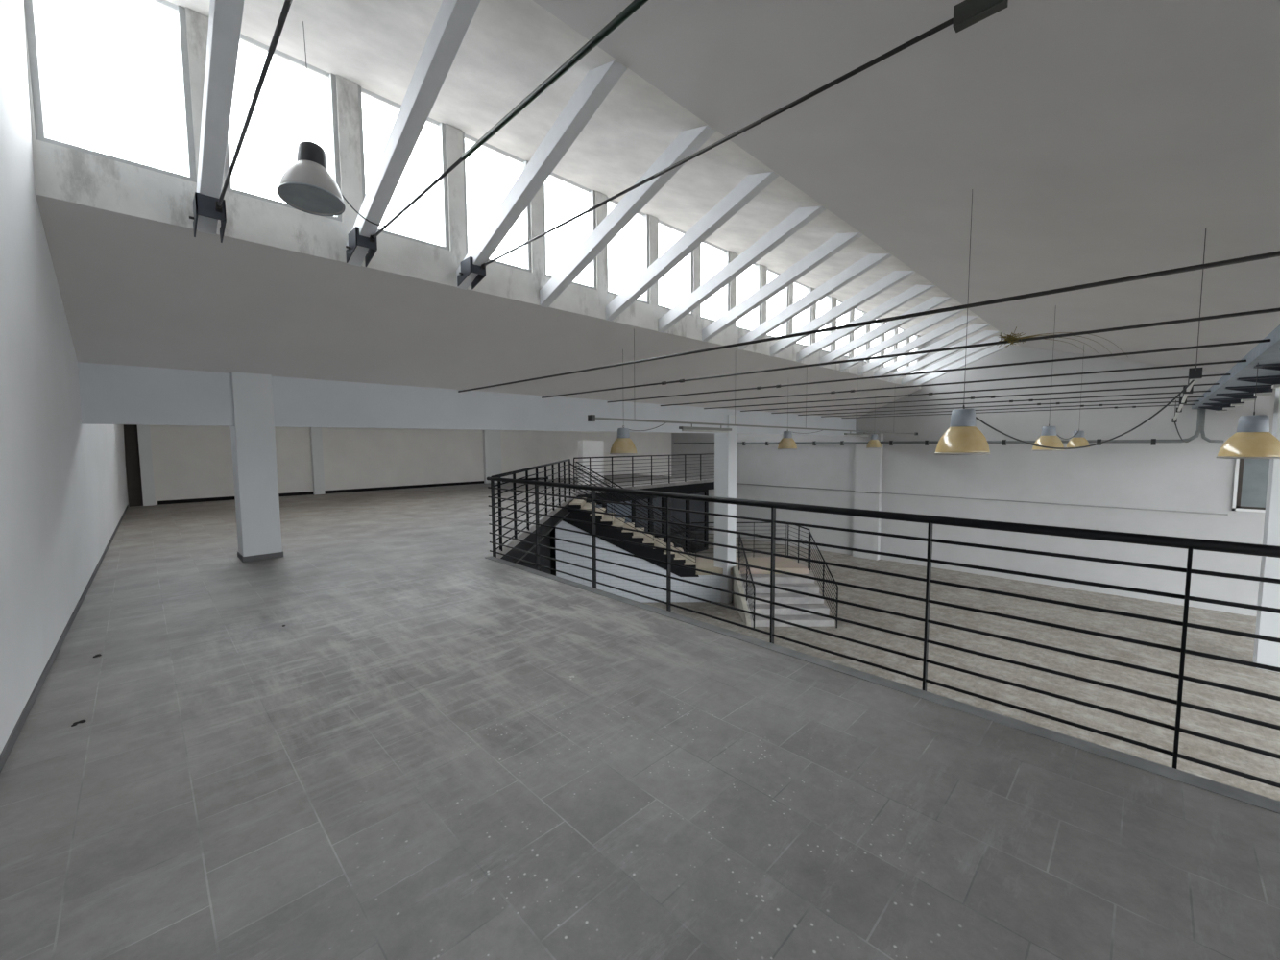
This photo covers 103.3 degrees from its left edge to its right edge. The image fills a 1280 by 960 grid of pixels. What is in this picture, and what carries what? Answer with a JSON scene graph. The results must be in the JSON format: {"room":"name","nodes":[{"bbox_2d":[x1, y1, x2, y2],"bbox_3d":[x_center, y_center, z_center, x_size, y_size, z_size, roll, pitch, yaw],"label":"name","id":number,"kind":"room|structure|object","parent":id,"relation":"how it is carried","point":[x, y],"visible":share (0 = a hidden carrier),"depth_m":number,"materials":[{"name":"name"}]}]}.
{"room":"empty industrial loft","nodes":[
{"label":"empty industrial loft","id":0,"kind":"room"},
{"bbox_2d":[0,0,127,754],"bbox_3d":[-3.486,0.190,2.477,0.569,8.900,30.218,-4,6,-43],"label":"wall","id":1,"kind":"structure","parent":0,"point":[63,496],"depth_m":3.69,"materials":[{"name":"white paint"}]},
{"bbox_2d":[0,504,128,772],"bbox_3d":[-5.968,1.213,5.443,0.012,0.055,22.005,-4,6,-43],"label":"baseboard","id":2,"kind":"structure","parent":1,"relation":"attached to","point":[5,754],"depth_m":3.47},
{"bbox_2d":[125,425,671,505],"bbox_3d":[-6.099,0.104,20.964,21.870,6.400,0.300,-4,6,-45],"label":"wall","id":3,"kind":"structure","parent":0,"point":[190,462],"depth_m":17.67,"materials":[{"name":"paint"}]},
{"bbox_2d":[123,424,143,507],"bbox_3d":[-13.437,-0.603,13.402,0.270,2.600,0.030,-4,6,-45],"label":"door","id":4,"kind":"structure","parent":3,"relation":"in","point":[131,438],"depth_m":13.41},
{"bbox_2d":[137,424,155,506],"bbox_3d":[-13.204,-0.812,13.513,0.240,3.000,0.180,-4,6,-45],"label":"pilaster","id":5,"kind":"object","parent":3,"relation":"attached to","point":[143,431],"visible":0.64,"depth_m":13.48,"materials":[{"name":"white paint"}]},
{"bbox_2d":[310,427,325,494],"bbox_3d":[-10.394,-1.032,16.287,0.290,3.000,0.180,-4,6,-45],"label":"pilaster","id":6,"kind":"object","parent":3,"relation":"attached to","point":[316,439],"visible":0.64,"depth_m":16.25,"materials":[{"name":"white paint"}]},
{"bbox_2d":[157,477,548,505],"bbox_3d":[-8.626,0.268,18.242,12.700,0.100,0.020,-4,6,-45],"label":"baseboard","id":7,"kind":"structure","parent":3,"relation":"attached to","point":[475,482],"depth_m":16.88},
{"bbox_2d":[483,430,502,483],"bbox_3d":[-6.020,-1.375,20.604,0.700,3.000,0.180,-4,6,-45],"label":"pilaster","id":8,"kind":"object","parent":3,"relation":"attached to","point":[492,442],"visible":0.5,"depth_m":20.51,"materials":[{"name":"white paint"}]},
{"bbox_2d":[23,0,922,388],"bbox_3d":[2.593,-3.872,11.338,22.620,2.065,0.200,-4,6,-45],"label":"wall","id":9,"kind":"structure","parent":0,"point":[60,173],"depth_m":5.53,"materials":[{"name":"paint"}]},
{"bbox_2d":[24,0,196,182],"bbox_3d":[-4.468,-3.500,4.313,0.970,1.591,0.102,-4,6,-45],"label":"window","id":10,"kind":"structure","parent":9,"relation":"in","point":[29,7],"depth_m":4.33,"materials":[{"name":"paint"}]},
{"bbox_2d":[196,0,244,235],"bbox_3d":[-3.000,-2.865,3.625,0.140,1.286,3.065,-4,6,-45],"label":"rafter","id":11,"kind":"object","parent":9,"relation":"attached to","point":[225,20],"visible":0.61,"depth_m":3.69,"materials":[{"name":"paint"}]},
{"bbox_2d":[189,0,292,242],"bbox_3d":[-1.690,-2.191,2.326,0.235,0.270,6.553,-4,6,-45],"label":"rod","id":12,"kind":"object","parent":11,"relation":"attached to","point":[205,205],"visible":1,"depth_m":3.78,"materials":[{"name":"grey metal"}]},
{"bbox_2d":[224,33,341,221],"bbox_3d":[-3.628,-3.566,5.142,1.000,1.591,0.102,-4,6,-45],"label":"window","id":13,"kind":"structure","parent":9,"relation":"in","point":[331,77],"depth_m":5.40,"materials":[{"name":"paint"}]},
{"bbox_2d":[358,85,449,250],"bbox_3d":[-2.777,-3.632,5.982,1.000,1.591,0.102,-4,6,-45],"label":"window","id":14,"kind":"structure","parent":9,"relation":"in","point":[442,127],"depth_m":6.24,"materials":[{"name":"paint"}]},
{"bbox_2d":[346,0,481,266],"bbox_3d":[-2.116,-2.934,4.497,0.140,1.286,3.065,-4,6,-45],"label":"rafter","id":15,"kind":"object","parent":9,"relation":"attached to","point":[452,21],"visible":0.92,"depth_m":4.18,"materials":[{"name":"paint"}]},
{"bbox_2d":[345,0,648,266],"bbox_3d":[-0.889,-2.336,3.276,0.235,0.270,6.320,-4,6,-45],"label":"rod","id":16,"kind":"object","parent":15,"relation":"attached to","point":[354,239],"visible":0.98,"depth_m":3.31,"materials":[{"name":"grey metal"}]},
{"bbox_2d":[462,132,531,272],"bbox_3d":[-1.927,-3.699,6.822,1.000,1.591,0.102,-4,6,-45],"label":"window","id":17,"kind":"structure","parent":9,"relation":"in","point":[527,230],"depth_m":7.00,"materials":[{"name":"paint"}]},
{"bbox_2d":[456,59,627,289],"bbox_3d":[-1.232,-3.004,5.370,0.140,1.286,3.065,-4,6,-45],"label":"rafter","id":18,"kind":"object","parent":9,"relation":"attached to","point":[597,84],"visible":0.87,"depth_m":4.99,"materials":[{"name":"paint"}]},
{"bbox_2d":[457,0,1008,289],"bbox_3d":[-0.016,-2.416,4.160,0.235,0.270,6.287,-4,6,-45],"label":"rod","id":19,"kind":"object","parent":18,"relation":"attached to","point":[968,12],"visible":0.96,"depth_m":3.08,"materials":[{"name":"grey metal"}]},
{"bbox_2d":[543,172,596,289],"bbox_3d":[-1.076,-3.765,7.661,1.000,1.591,0.102,-4,6,-45],"label":"window","id":20,"kind":"structure","parent":9,"relation":"in","point":[591,192],"depth_m":7.93,"materials":[{"name":"paint"}]},
{"bbox_2d":[539,125,715,307],"bbox_3d":[-0.348,-3.073,6.242,0.140,1.286,3.065,-4,6,-45],"label":"rafter","id":21,"kind":"object","parent":9,"relation":"attached to","point":[687,143],"visible":1,"depth_m":6.00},
{"bbox_2d":[606,196,649,304],"bbox_3d":[-0.226,-3.832,8.501,1.000,1.591,0.102,-4,6,-45],"label":"window","id":22,"kind":"structure","parent":9,"relation":"in","point":[645,216],"depth_m":8.79,"materials":[{"name":"paint"}]},
{"bbox_2d":[657,218,692,315],"bbox_3d":[0.625,-3.898,9.340,1.000,1.591,0.102,-4,6,-45],"label":"window","id":23,"kind":"structure","parent":9,"relation":"in","point":[689,256],"depth_m":9.63,"materials":[{"name":"paint"}]},
{"bbox_2d":[605,171,778,321],"bbox_3d":[0.536,-3.142,7.115,0.140,1.286,3.065,-4,6,-45],"label":"rafter","id":24,"kind":"object","parent":9,"relation":"attached to","point":[753,184],"visible":1,"depth_m":6.86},
{"bbox_2d":[700,241,729,321],"bbox_3d":[1.476,-3.965,10.180,1.000,1.591,0.102,-4,6,-45],"label":"window","id":25,"kind":"structure","parent":9,"relation":"in","point":[727,253],"depth_m":10.48,"materials":[{"name":"paint"}]},
{"bbox_2d":[658,205,825,333],"bbox_3d":[1.420,-3.211,7.987,0.140,1.286,3.065,-4,6,-45],"label":"rafter","id":26,"kind":"object","parent":9,"relation":"attached to","point":[801,216],"visible":1,"depth_m":7.75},
{"bbox_2d":[736,254,761,331],"bbox_3d":[2.326,-4.032,11.019,1.000,1.591,0.102,-4,6,-45],"label":"window","id":27,"kind":"structure","parent":9,"relation":"in","point":[759,267],"depth_m":11.32,"materials":[{"name":"paint"}]},
{"bbox_2d":[766,267,788,339],"bbox_3d":[3.177,-4.098,11.859,1.000,1.591,0.102,-4,6,-45],"label":"window","id":28,"kind":"structure","parent":9,"relation":"in","point":[785,290],"depth_m":12.16,"materials":[{"name":"paint"}]},
{"bbox_2d":[701,232,863,341],"bbox_3d":[2.304,-3.280,8.860,0.140,1.286,3.065,-4,6,-45],"label":"rafter","id":29,"kind":"object","parent":9,"relation":"attached to","point":[839,241],"visible":1,"depth_m":8.65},
{"bbox_2d":[794,281,812,346],"bbox_3d":[4.027,-4.165,12.698,1.000,1.591,0.102,-4,6,-45],"label":"window","id":30,"kind":"structure","parent":9,"relation":"in","point":[809,289],"depth_m":13.00,"materials":[{"name":"paint"}]},
{"bbox_2d":[738,253,892,349],"bbox_3d":[3.188,-3.349,9.732,0.140,1.286,3.065,-4,6,-45],"label":"rafter","id":31,"kind":"object","parent":9,"relation":"attached to","point":[870,260],"visible":0.97,"depth_m":9.51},
{"bbox_2d":[821,295,832,353],"bbox_3d":[4.878,-4.231,13.538,1.000,1.591,0.102,-4,6,-45],"label":"window","id":32,"kind":"structure","parent":9,"relation":"in","point":[830,325],"depth_m":13.84,"materials":[{"name":"paint"}]},
{"bbox_2d":[770,270,916,356],"bbox_3d":[4.072,-3.418,10.605,0.140,1.286,3.065,-4,6,-45],"label":"rafter","id":33,"kind":"object","parent":9,"relation":"attached to","point":[894,277],"visible":1,"depth_m":10.37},
{"bbox_2d":[837,299,850,358],"bbox_3d":[5.729,-4.298,14.377,1.000,1.591,0.102,-4,6,-45],"label":"window","id":34,"kind":"structure","parent":9,"relation":"in","point":[848,313],"depth_m":14.68,"materials":[{"name":"paint"}]},
{"bbox_2d":[854,307,867,362],"bbox_3d":[6.579,-4.364,15.217,1.000,1.591,0.102,-4,6,-45],"label":"window","id":35,"kind":"structure","parent":9,"relation":"in","point":[864,312],"depth_m":15.51,"materials":[{"name":"paint"}]},
{"bbox_2d":[796,284,936,362],"bbox_3d":[4.956,-3.488,11.478,0.140,1.286,3.065,-4,6,-45],"label":"rafter","id":36,"kind":"object","parent":9,"relation":"attached to","point":[915,291],"visible":0.98,"depth_m":11.24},
{"bbox_2d":[820,296,952,367],"bbox_3d":[5.840,-3.557,12.350,0.140,1.286,3.065,-4,6,-45],"label":"rafter","id":37,"kind":"object","parent":9,"relation":"attached to","point":[934,301],"visible":0.97,"depth_m":12.27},
{"bbox_2d":[840,306,966,371],"bbox_3d":[6.724,-3.626,13.223,0.140,1.286,3.065,-4,6,-45],"label":"rafter","id":38,"kind":"object","parent":9,"relation":"attached to","point":[937,318],"visible":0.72,"depth_m":13.11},
{"bbox_2d":[858,315,979,375],"bbox_3d":[7.608,-3.695,14.095,0.140,1.286,3.065,-4,6,-45],"label":"rafter","id":39,"kind":"object","parent":9,"relation":"attached to","point":[961,321],"visible":1,"depth_m":13.90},
{"bbox_2d":[873,323,990,379],"bbox_3d":[8.492,-3.764,14.968,0.140,1.286,3.065,-4,6,-45],"label":"rafter","id":40,"kind":"object","parent":9,"relation":"attached to","point":[975,327],"visible":0.96,"depth_m":14.77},
{"bbox_2d":[888,330,999,382],"bbox_3d":[9.376,-3.833,15.840,0.140,1.286,3.065,-4,6,-45],"label":"rafter","id":41,"kind":"object","parent":9,"relation":"attached to","point":[984,334],"visible":0.77,"depth_m":15.76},
{"bbox_2d":[901,336,1004,385],"bbox_3d":[10.260,-3.903,16.713,0.140,1.286,3.065,-4,6,-45],"label":"rafter","id":42,"kind":"object","parent":9,"relation":"attached to","point":[970,350],"visible":0.72,"depth_m":16.66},
{"bbox_2d":[913,342,1015,387],"bbox_3d":[11.144,-3.972,17.585,0.140,1.286,3.065,-4,6,-45],"label":"rafter","id":43,"kind":"object","parent":9,"relation":"attached to","point":[994,349],"visible":0.84,"depth_m":17.47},
{"bbox_2d":[35,194,919,418],"bbox_3d":[1.797,-2.438,12.258,22.620,1.141,2.487,-4,6,-45],"label":"ceiling","id":44,"kind":"structure","parent":0,"point":[134,291],"depth_m":6.54,"materials":[{"name":"paint"}]},
{"bbox_2d":[609,349,637,454],"bbox_3d":[-0.311,-1.452,9.367,0.519,1.944,0.519,-4,6,-45],"label":"pendant lamp","id":45,"kind":"object","parent":44,"relation":"hanging from","point":[623,445],"visible":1,"depth_m":9.29,"materials":[{"name":"metal"}]},
{"bbox_2d":[587,328,917,434],"bbox_3d":[4.870,-2.138,13.659,15.980,1.750,0.100,-4,6,-45],"label":"cable tray","id":46,"kind":"object","parent":44,"relation":"hanging from","point":[591,418],"visible":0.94,"depth_m":10.36,"materials":[{"name":"grey metal"}]},
{"bbox_2d":[678,424,731,433],"bbox_3d":[1.351,-1.049,10.240,1.600,0.163,0.100,-4,6,-45],"label":"fitting","id":47,"kind":"object","parent":46,"relation":"hanging from","point":[684,428],"visible":1,"depth_m":10.13,"materials":[{"name":"grey metal"}]},
{"bbox_2d":[595,417,917,434],"bbox_3d":[4.875,-1.375,13.715,15.880,0.155,0.050,-4,6,-45],"label":"beam","id":48,"kind":"structure","parent":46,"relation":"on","point":[606,419],"depth_m":10.65,"materials":[{"name":"grey metal"}]},
{"bbox_2d":[777,404,796,449],"bbox_3d":[3.967,-1.794,13.589,0.519,1.929,0.519,-4,6,-45],"label":"pendant lamp","id":49,"kind":"object","parent":44,"relation":"hanging from","point":[786,443],"visible":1,"depth_m":13.52,"materials":[{"name":"metal"}]},
{"bbox_2d":[866,405,882,448],"bbox_3d":[8.316,-2.111,17.926,0.519,1.956,0.519,-4,6,-45],"label":"pendant lamp","id":50,"kind":"object","parent":44,"relation":"hanging from","point":[874,443],"visible":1,"depth_m":17.86,"materials":[{"name":"metal"}]},
{"bbox_2d":[517,532,551,574],"bbox_3d":[-2.735,2.623,11.286,0.080,2.750,7.700,0,4,0],"label":"wall","id":51,"kind":"structure","parent":0,"point":[543,551],"depth_m":13.88,"materials":[{"name":"black paint"}]},
{"bbox_2d":[149,0,1020,346],"bbox_3d":[3.655,-4.416,10.219,22.620,0.931,3.269,-4,6,-45],"label":"ceiling","id":52,"kind":"structure","parent":0,"point":[508,48],"depth_m":5.34,"materials":[{"name":"paint"}]},
{"bbox_2d":[276,21,345,216],"bbox_3d":[-2.957,-3.269,4.505,0.518,1.565,0.518,-4,6,-45],"label":"pendant lamp","id":53,"kind":"object","parent":52,"relation":"hanging from","point":[306,185],"visible":1,"depth_m":4.47,"materials":[{"name":"metal"}]},
{"bbox_2d":[500,482,714,563],"bbox_3d":[2.532,1.166,9.678,18.834,0.330,28.050,-4,6,-45],"label":"floor slab","id":54,"kind":"structure","parent":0,"point":[562,513],"depth_m":17.26,"materials":[{"name":"black paint"}]},
{"bbox_2d":[0,474,1279,959],"bbox_3d":[2.552,0.940,9.683,18.894,0.120,28.050,-4,6,-45],"label":"floor","id":55,"kind":"structure","parent":0,"point":[412,765],"depth_m":2.33,"materials":[{"name":"grey tile"}]},
{"bbox_2d":[230,371,283,562],"bbox_3d":[-5.457,-0.185,7.175,0.464,2.585,0.524,-4,6,-45],"label":"column","id":56,"kind":"structure","parent":55,"relation":"on","point":[253,436],"depth_m":6.99,"materials":[{"name":"paint"}]},
{"bbox_2d":[77,362,856,434],"bbox_3d":[1.174,-1.650,13.422,21.920,0.795,0.100,-4,6,-45],"label":"beam","id":57,"kind":"structure","parent":56,"relation":"on","point":[108,394],"depth_m":8.06,"materials":[{"name":"paint"}]},
{"bbox_2d":[490,458,570,551],"bbox_3d":[-2.089,0.239,11.096,0.052,1.166,7.637,0,4,0],"label":"railing","id":58,"kind":"object","parent":55,"relation":"on","point":[514,472],"visible":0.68,"depth_m":9.41,"materials":[{"name":"metal"}]},
{"bbox_2d":[578,440,603,484],"bbox_3d":[-1.929,-0.700,19.970,1.050,1.700,0.300,-4,6,-45],"label":"block","id":59,"kind":"object","parent":55,"relation":"on","point":[586,448],"visible":0.86,"depth_m":19.77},
{"bbox_2d":[573,453,714,490],"bbox_3d":[0.587,-0.384,19.484,7.805,1.150,0.045,-4,6,-45],"label":"railing","id":60,"kind":"object","parent":55,"relation":"on","point":[612,457],"visible":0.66,"depth_m":18.99,"materials":[{"name":"metal"}]},
{"bbox_2d":[485,555,1279,814],"bbox_3d":[3.321,1.461,1.659,0.115,0.004,15.541,-4,6,-45],"label":"trim","id":61,"kind":"structure","parent":55,"relation":"on","point":[1219,788],"depth_m":2.97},
{"bbox_2d":[486,476,1279,788],"bbox_3d":[1.081,0.747,3.986,0.052,1.154,9.200,-4,6,-45],"label":"railing","id":62,"kind":"object","parent":55,"relation":"on","point":[1264,550],"visible":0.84,"depth_m":3.06,"materials":[{"name":"metal"}]},
{"bbox_2d":[555,520,732,603],"bbox_3d":[0.320,2.319,15.259,5.690,2.740,0.180,0,4,0],"label":"wall","id":63,"kind":"structure","parent":0,"point":[707,593],"depth_m":15.21,"materials":[{"name":"paint"}]},
{"bbox_2d":[515,511,570,563],"bbox_3d":[-2.113,1.240,11.156,0.050,0.020,7.650,0,4,0],"label":"trim","id":64,"kind":"structure","parent":63,"relation":"attached to","point":[559,521],"depth_m":11.23,"materials":[{"name":"metal"}]},
{"bbox_2d":[532,0,1279,373],"bbox_3d":[7.437,-2.633,6.529,22.620,2.359,7.514,-4,6,-45],"label":"ceiling","id":65,"kind":"structure","parent":0,"point":[1092,140],"depth_m":4.17,"materials":[{"name":"paint"}]},
{"bbox_2d":[934,189,990,455],"bbox_3d":[3.478,-1.667,5.384,0.519,2.785,0.519,-4,6,-45],"label":"pendant lamp","id":66,"kind":"object","parent":65,"relation":"hanging from","point":[963,437],"visible":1,"depth_m":5.34,"materials":[{"name":"metal"}]},
{"bbox_2d":[964,379,1194,449],"bbox_3d":[5.201,-0.787,5.904,3.528,0.849,0.018,-1,4,-14],"label":"power cable","id":67,"kind":"object","parent":66,"relation":"hanging from","point":[1193,380],"visible":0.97,"depth_m":5.95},
{"bbox_2d":[1031,315,1064,451],"bbox_3d":[8.097,-2.002,9.959,0.519,2.846,0.519,-4,6,-45],"label":"pendant lamp","id":68,"kind":"object","parent":65,"relation":"hanging from","point":[1049,438],"visible":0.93,"depth_m":9.93,"materials":[{"name":"metal"}]},
{"bbox_2d":[1066,346,1089,448],"bbox_3d":[12.183,-2.314,13.992,0.519,2.861,0.519,-4,6,-45],"label":"pendant lamp","id":69,"kind":"object","parent":65,"relation":"hanging from","point":[1078,440],"visible":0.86,"depth_m":13.96,"materials":[{"name":"metal"}]},
{"bbox_2d":[1171,228,1206,442],"bbox_3d":[10.444,-1.791,9.721,13.282,2.186,0.354,-4,6,-43],"label":"power cable","id":70,"kind":"object","parent":65,"relation":"hanging from","point":[1195,373],"visible":0.98,"depth_m":6.82,"materials":[{"name":"plastic"}]},
{"bbox_2d":[644,532,1279,800],"bbox_3d":[4.179,4.146,10.138,23.500,0.200,30.500,-4,6,-45],"label":"floor","id":71,"kind":"structure","parent":0,"point":[1227,645],"depth_m":11.37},
{"bbox_2d":[550,489,708,576],"bbox_3d":[-0.053,1.993,19.673,8.680,2.750,0.100,-4,6,-45],"label":"wall","id":72,"kind":"structure","parent":71,"relation":"on","point":[683,504],"depth_m":21.09,"materials":[{"name":"black paint"}]},
{"bbox_2d":[562,497,834,627],"bbox_3d":[1.297,2.196,14.809,7.550,3.040,3.470,0,4,0],"label":"staircase","id":73,"kind":"structure","parent":71,"relation":"on","point":[813,604],"depth_m":15.03,"materials":[{"name":"black paint"}]},
{"bbox_2d":[570,463,696,562],"bbox_3d":[-0.203,1.080,15.050,3.740,3.187,0.040,0,4,0],"label":"stair railing","id":74,"kind":"object","parent":73,"relation":"on","point":[570,464],"visible":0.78,"depth_m":15.04,"materials":[{"name":"metal"}]},
{"bbox_2d":[576,461,691,553],"bbox_3d":[-0.196,0.979,16.437,3.740,3.187,0.040,0,4,0],"label":"stair railing","id":75,"kind":"object","parent":73,"relation":"on","point":[576,462],"visible":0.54,"depth_m":16.41,"materials":[{"name":"metal"}]},
{"bbox_2d":[691,522,786,555],"bbox_3d":[3.215,1.956,16.491,3.104,1.190,0.040,0,4,0],"label":"stair railing","id":76,"kind":"object","parent":73,"relation":"on","point":[691,522],"visible":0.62,"depth_m":16.48,"materials":[{"name":"metal"}]},
{"bbox_2d":[738,533,755,627],"bbox_3d":[2.930,2.703,14.001,0.040,2.168,2.178,0,4,0],"label":"stair railing","id":77,"kind":"object","parent":73,"relation":"on","point":[739,537],"visible":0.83,"depth_m":13.87,"materials":[{"name":"metal"}]},
{"bbox_2d":[787,521,809,568],"bbox_3d":[4.912,1.999,15.771,0.040,1.190,1.446,-1,4,-9],"label":"stair railing","id":78,"kind":"object","parent":73,"relation":"on","point":[798,529],"visible":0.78,"depth_m":15.67,"materials":[{"name":"metal"}]},
{"bbox_2d":[808,531,838,627],"bbox_3d":[5.046,2.688,14.029,0.040,2.168,2.099,0,4,-1],"label":"stair railing","id":79,"kind":"object","parent":73,"relation":"on","point":[809,551],"visible":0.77,"depth_m":13.90,"materials":[{"name":"metal"}]},
{"bbox_2d":[714,414,737,603],"bbox_3d":[2.562,0.875,15.210,0.440,5.600,0.500,-4,6,-45],"label":"column","id":80,"kind":"structure","parent":71,"relation":"on","point":[725,445],"depth_m":15.02,"materials":[{"name":"paint"}]},
{"bbox_2d":[1253,387,1279,673],"bbox_3d":[13.284,0.807,10.415,0.500,6.311,0.500,-4,6,-45],"label":"column","id":81,"kind":"structure","parent":71,"relation":"on","point":[1265,652],"depth_m":10.45,"materials":[{"name":"paint"}]},
{"bbox_2d":[671,336,1276,616],"bbox_3d":[12.395,-1.037,17.942,0.300,8.900,30.500,-4,6,-45],"label":"wall","id":82,"kind":"structure","parent":0,"point":[1190,476],"depth_m":16.82,"materials":[{"name":"paint"}]},
{"bbox_2d":[852,434,883,560],"bbox_3d":[9.347,0.679,20.759,0.270,5.100,0.980,-4,6,-45],"label":"pilaster","id":83,"kind":"object","parent":82,"relation":"attached to","point":[868,478],"visible":0.79,"depth_m":20.63,"materials":[{"name":"paint"}]},
{"bbox_2d":[674,408,1223,445],"bbox_3d":[8.963,-1.937,20.856,0.390,1.010,19.853,-4,6,-45],"label":"pipe","id":84,"kind":"object","parent":82,"relation":"attached to","point":[1200,421],"visible":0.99,"depth_m":16.08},
{"bbox_2d":[736,483,1228,515],"bbox_3d":[9.075,0.484,20.991,0.313,0.044,20.050,-4,6,-45],"label":"conduit","id":85,"kind":"object","parent":82,"relation":"attached to","point":[736,483],"visible":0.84,"depth_m":17.26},
{"bbox_2d":[1191,324,1279,409],"bbox_3d":[7.797,-1.436,6.244,22.600,0.140,0.520,-4,6,-45],"label":"gutter","id":86,"kind":"object","parent":82,"relation":"attached to","point":[1268,352],"visible":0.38,"depth_m":6.49,"materials":[{"name":"metal"}]},
{"bbox_2d":[458,250,1279,392],"bbox_3d":[0.228,-1.334,5.524,0.027,0.026,9.840,-4,6,-45],"label":"rod","id":87,"kind":"object","parent":86,"relation":"attached to","point":[1273,253],"visible":1,"depth_m":3.44,"materials":[{"name":"metal"}]},
{"bbox_2d":[541,308,1279,398],"bbox_3d":[1.473,-1.431,6.753,0.072,0.052,9.840,-4,6,-45],"label":"rod","id":88,"kind":"object","parent":86,"relation":"attached to","point":[1271,309],"visible":1,"depth_m":4.86,"materials":[{"name":"metal"}]},
{"bbox_2d":[996,326,1118,354],"bbox_3d":[8.508,-2.542,9.823,14.647,1.793,0.968,-4,6,-45],"label":"clump","id":89,"kind":"object","parent":88,"relation":"on","point":[1007,338],"visible":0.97,"depth_m":4.79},
{"bbox_2d":[607,338,1270,402],"bbox_3d":[2.719,-1.529,7.983,0.072,0.052,9.840,-4,6,-45],"label":"rod","id":90,"kind":"object","parent":86,"relation":"attached to","point":[1267,340],"visible":1,"depth_m":6.22,"materials":[{"name":"metal"}]},
{"bbox_2d":[660,360,1246,406],"bbox_3d":[3.965,-1.626,9.212,0.072,0.052,9.840,-4,6,-45],"label":"rod","id":91,"kind":"object","parent":86,"relation":"attached to","point":[1237,361],"visible":1,"depth_m":7.67,"materials":[{"name":"metal"}]},
{"bbox_2d":[703,373,1230,409],"bbox_3d":[5.210,-1.724,10.442,0.072,0.052,9.840,-4,6,-45],"label":"rod","id":92,"kind":"object","parent":86,"relation":"attached to","point":[929,394],"visible":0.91,"depth_m":9.19,"materials":[{"name":"metal"}]},
{"bbox_2d":[740,383,1219,411],"bbox_3d":[6.456,-1.821,11.671,0.072,0.052,9.840,-4,6,-45],"label":"rod","id":93,"kind":"object","parent":86,"relation":"attached to","point":[991,397],"visible":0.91,"depth_m":10.57,"materials":[{"name":"metal"}]},
{"bbox_2d":[771,390,1210,413],"bbox_3d":[7.702,-1.918,12.901,0.072,0.052,9.840,-4,6,-45],"label":"rod","id":94,"kind":"object","parent":86,"relation":"attached to","point":[1194,391],"visible":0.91,"depth_m":11.84,"materials":[{"name":"metal"}]},
{"bbox_2d":[797,395,1204,415],"bbox_3d":[8.947,-2.016,14.130,0.072,0.052,9.840,-4,6,-45],"label":"rod","id":95,"kind":"object","parent":86,"relation":"attached to","point":[1202,396],"visible":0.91,"depth_m":13.17,"materials":[{"name":"metal"}]},
{"bbox_2d":[821,400,1199,417],"bbox_3d":[10.193,-2.113,15.360,0.072,0.052,9.840,-4,6,-45],"label":"rod","id":96,"kind":"object","parent":86,"relation":"attached to","point":[1189,400],"visible":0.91,"depth_m":14.26,"materials":[{"name":"metal"}]},
{"bbox_2d":[841,404,1194,418],"bbox_3d":[11.439,-2.211,16.589,0.072,0.052,9.840,-4,6,-45],"label":"rod","id":97,"kind":"object","parent":86,"relation":"attached to","point":[1178,404],"visible":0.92,"depth_m":15.57,"materials":[{"name":"metal"}]},
{"bbox_2d":[1198,406,1227,412],"bbox_3d":[14.866,-1.833,13.147,0.200,0.160,0.500,-4,6,-45],"label":"bracket","id":98,"kind":"object","parent":86,"relation":"attached to","point":[1218,409],"visible":0.79,"depth_m":13.10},
{"bbox_2d":[1203,402,1234,410],"bbox_3d":[13.620,-1.736,11.918,0.200,0.160,0.500,-4,6,-45],"label":"bracket","id":99,"kind":"object","parent":86,"relation":"attached to","point":[1226,406],"visible":0.81,"depth_m":11.85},
{"bbox_2d":[1207,398,1244,406],"bbox_3d":[12.375,-1.638,10.688,0.200,0.160,0.500,-4,6,-45],"label":"bracket","id":100,"kind":"object","parent":86,"relation":"attached to","point":[1234,401],"visible":0.83,"depth_m":10.62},
{"bbox_2d":[1215,392,1256,402],"bbox_3d":[11.129,-1.541,9.458,0.200,0.160,0.500,-4,6,-45],"label":"bracket","id":101,"kind":"object","parent":86,"relation":"attached to","point":[1244,397],"visible":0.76,"depth_m":9.38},
{"bbox_2d":[1216,362,1279,458],"bbox_3d":[6.949,-0.788,5.729,0.519,1.087,0.519,-4,6,-45],"label":"pendant lamp","id":102,"kind":"object","parent":86,"relation":"hanging from","point":[1252,439],"visible":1,"depth_m":5.65,"materials":[{"name":"metal"}]},
{"bbox_2d":[1224,385,1272,396],"bbox_3d":[9.883,-1.443,8.229,0.200,0.160,0.500,-4,6,-45],"label":"bracket","id":103,"kind":"object","parent":86,"relation":"attached to","point":[1262,390],"visible":0.81,"depth_m":8.15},
{"bbox_2d":[1236,375,1279,388],"bbox_3d":[8.637,-1.346,6.999,0.200,0.160,0.500,-4,6,-45],"label":"bracket","id":104,"kind":"object","parent":86,"relation":"attached to","point":[1274,380],"visible":0.96,"depth_m":6.97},
{"bbox_2d":[1254,362,1279,370],"bbox_3d":[7.392,-1.248,5.770,0.200,0.160,0.500,-4,6,-45],"label":"bracket","id":105,"kind":"object","parent":86,"relation":"attached to","point":[1276,367],"visible":1,"depth_m":5.83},
{"bbox_2d":[1231,458,1269,512],"bbox_3d":[16.657,-0.155,13.437,0.060,2.050,1.130,-4,6,-45],"label":"window","id":106,"kind":"structure","parent":82,"relation":"in","point":[1251,475],"depth_m":13.65,"materials":[{"name":"glass"}]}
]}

